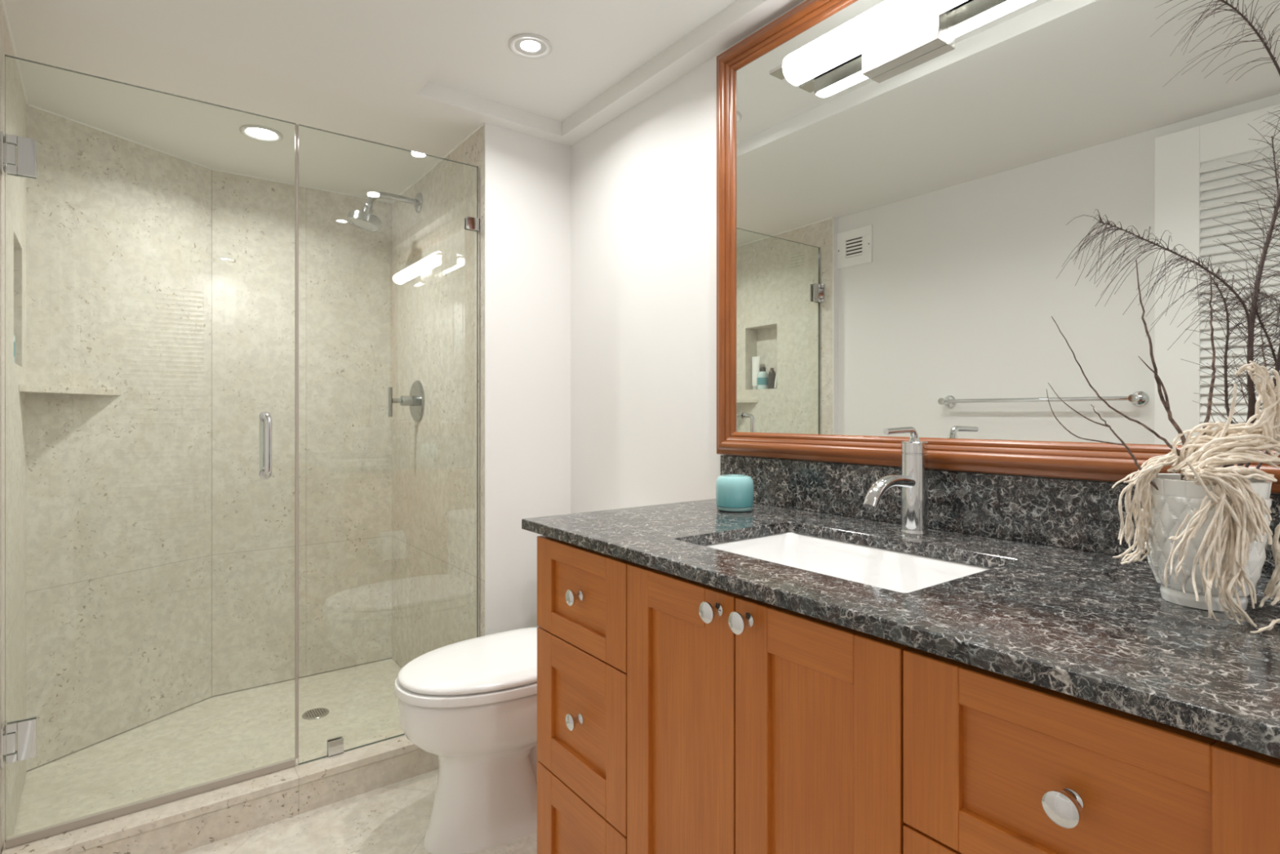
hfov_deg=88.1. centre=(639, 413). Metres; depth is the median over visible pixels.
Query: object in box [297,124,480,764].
screen
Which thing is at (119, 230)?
wall
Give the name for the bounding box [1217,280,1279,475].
stem
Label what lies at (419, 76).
ceiling
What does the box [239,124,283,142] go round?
recessed light
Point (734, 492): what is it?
candle holder
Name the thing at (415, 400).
shower valve
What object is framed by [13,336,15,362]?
lotion bottle
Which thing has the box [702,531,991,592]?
undermount sink
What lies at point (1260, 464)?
stem
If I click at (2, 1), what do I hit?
trim
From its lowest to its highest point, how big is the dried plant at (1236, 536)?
0.171 m
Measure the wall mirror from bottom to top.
1.062 m
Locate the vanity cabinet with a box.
[537,535,1279,853]
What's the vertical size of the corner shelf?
0.021 m
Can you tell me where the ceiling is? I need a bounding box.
[4,0,804,201]
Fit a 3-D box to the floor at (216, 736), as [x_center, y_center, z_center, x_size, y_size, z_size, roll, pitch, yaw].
[-1.287,1.165,2.422,1.850,0.076,1.180,0,0,-37]
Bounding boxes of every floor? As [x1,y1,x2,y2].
[13,657,401,835]
[178,768,537,853]
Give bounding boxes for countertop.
[521,498,1279,758]
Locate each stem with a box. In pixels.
[1152,0,1279,466]
[1182,111,1279,466]
[1182,265,1271,428]
[1216,118,1279,469]
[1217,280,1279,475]
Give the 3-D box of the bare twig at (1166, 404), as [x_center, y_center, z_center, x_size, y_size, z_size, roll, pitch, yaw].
[0.621,-0.032,0.781,0.084,0.296,0.014,0,0,-16]
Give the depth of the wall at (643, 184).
2.06 m
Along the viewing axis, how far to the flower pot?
0.76 m
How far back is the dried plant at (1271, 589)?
0.74 m
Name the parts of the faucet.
spout, lever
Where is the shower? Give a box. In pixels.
[346,191,422,231]
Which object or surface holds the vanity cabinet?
on the floor at (394, 818)
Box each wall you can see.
[0,0,26,853]
[26,105,212,770]
[212,169,391,695]
[391,122,570,667]
[570,0,1279,513]
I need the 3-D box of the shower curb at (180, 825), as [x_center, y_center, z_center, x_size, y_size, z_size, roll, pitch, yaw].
[-1.014,1.086,1.895,1.181,0.135,0.136,0,0,-37]
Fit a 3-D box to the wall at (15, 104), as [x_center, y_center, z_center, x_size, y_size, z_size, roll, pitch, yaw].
[-1.734,0.073,1.747,0.120,2.100,0.770,0,0,-39]
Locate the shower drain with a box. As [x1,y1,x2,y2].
[302,707,328,719]
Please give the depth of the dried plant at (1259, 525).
0.72 m
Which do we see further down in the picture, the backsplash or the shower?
the backsplash
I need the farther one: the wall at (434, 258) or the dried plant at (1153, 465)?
the wall at (434, 258)
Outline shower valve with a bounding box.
[388,380,424,421]
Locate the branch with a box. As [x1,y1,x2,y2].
[1056,208,1261,467]
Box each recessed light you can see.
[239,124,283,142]
[508,33,551,58]
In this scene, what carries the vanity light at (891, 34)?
attached to the wall mirror
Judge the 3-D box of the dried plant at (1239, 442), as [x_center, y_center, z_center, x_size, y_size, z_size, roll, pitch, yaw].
[0.710,0.023,0.757,0.204,0.117,0.095,0,0,-6]
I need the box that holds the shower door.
[0,54,298,848]
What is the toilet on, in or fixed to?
on the floor at (394, 818)
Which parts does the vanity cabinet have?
knob, knob, drawer, drawer, drawer, door, knob, knob, door, drawer, knob, drawer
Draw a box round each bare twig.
[1046,382,1158,489]
[1051,315,1185,479]
[1135,260,1188,480]
[1201,272,1216,435]
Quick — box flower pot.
[1140,473,1272,611]
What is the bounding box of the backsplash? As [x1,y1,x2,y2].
[720,454,1279,577]
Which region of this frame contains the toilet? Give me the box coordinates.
[394,626,537,853]
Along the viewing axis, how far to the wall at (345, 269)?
2.83 m
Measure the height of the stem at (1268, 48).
0.626 m
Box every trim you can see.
[1,0,484,203]
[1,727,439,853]
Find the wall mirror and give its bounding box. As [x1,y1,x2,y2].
[716,0,1279,493]
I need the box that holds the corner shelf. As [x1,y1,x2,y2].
[18,383,120,395]
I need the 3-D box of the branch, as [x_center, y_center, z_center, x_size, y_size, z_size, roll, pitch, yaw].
[0.606,-0.057,0.764,0.254,0.347,0.105,0,0,-4]
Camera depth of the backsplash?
1.22 m
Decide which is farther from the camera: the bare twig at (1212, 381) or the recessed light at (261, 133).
the recessed light at (261, 133)
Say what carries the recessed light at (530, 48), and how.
in the ceiling
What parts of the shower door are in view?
pull handle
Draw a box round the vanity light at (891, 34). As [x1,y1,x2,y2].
[768,0,967,85]
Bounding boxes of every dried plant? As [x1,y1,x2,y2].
[1111,452,1180,564]
[1164,501,1210,593]
[1166,383,1279,481]
[1168,460,1257,626]
[1186,464,1272,545]
[1235,360,1279,443]
[1249,522,1279,633]
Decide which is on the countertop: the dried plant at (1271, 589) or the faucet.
the faucet
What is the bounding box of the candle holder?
[715,474,753,512]
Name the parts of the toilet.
seat, lid, bowl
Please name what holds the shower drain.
on the floor at (216, 736)
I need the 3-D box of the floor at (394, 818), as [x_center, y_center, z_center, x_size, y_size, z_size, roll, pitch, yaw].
[0.005,1.163,0.697,1.850,0.080,3.050,0,0,-37]
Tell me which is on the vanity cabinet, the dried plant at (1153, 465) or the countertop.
the countertop
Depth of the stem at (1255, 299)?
0.80 m
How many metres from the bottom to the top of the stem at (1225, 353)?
0.310 m
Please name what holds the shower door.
attached to the wall at (15, 104)
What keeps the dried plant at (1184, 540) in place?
in the flower pot
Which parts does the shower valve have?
bar lever, valve stem, wall plate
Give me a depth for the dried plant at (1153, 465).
0.78 m
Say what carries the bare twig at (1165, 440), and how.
in the flower pot
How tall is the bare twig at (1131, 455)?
0.155 m
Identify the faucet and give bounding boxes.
[862,426,928,534]
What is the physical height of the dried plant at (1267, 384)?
0.095 m

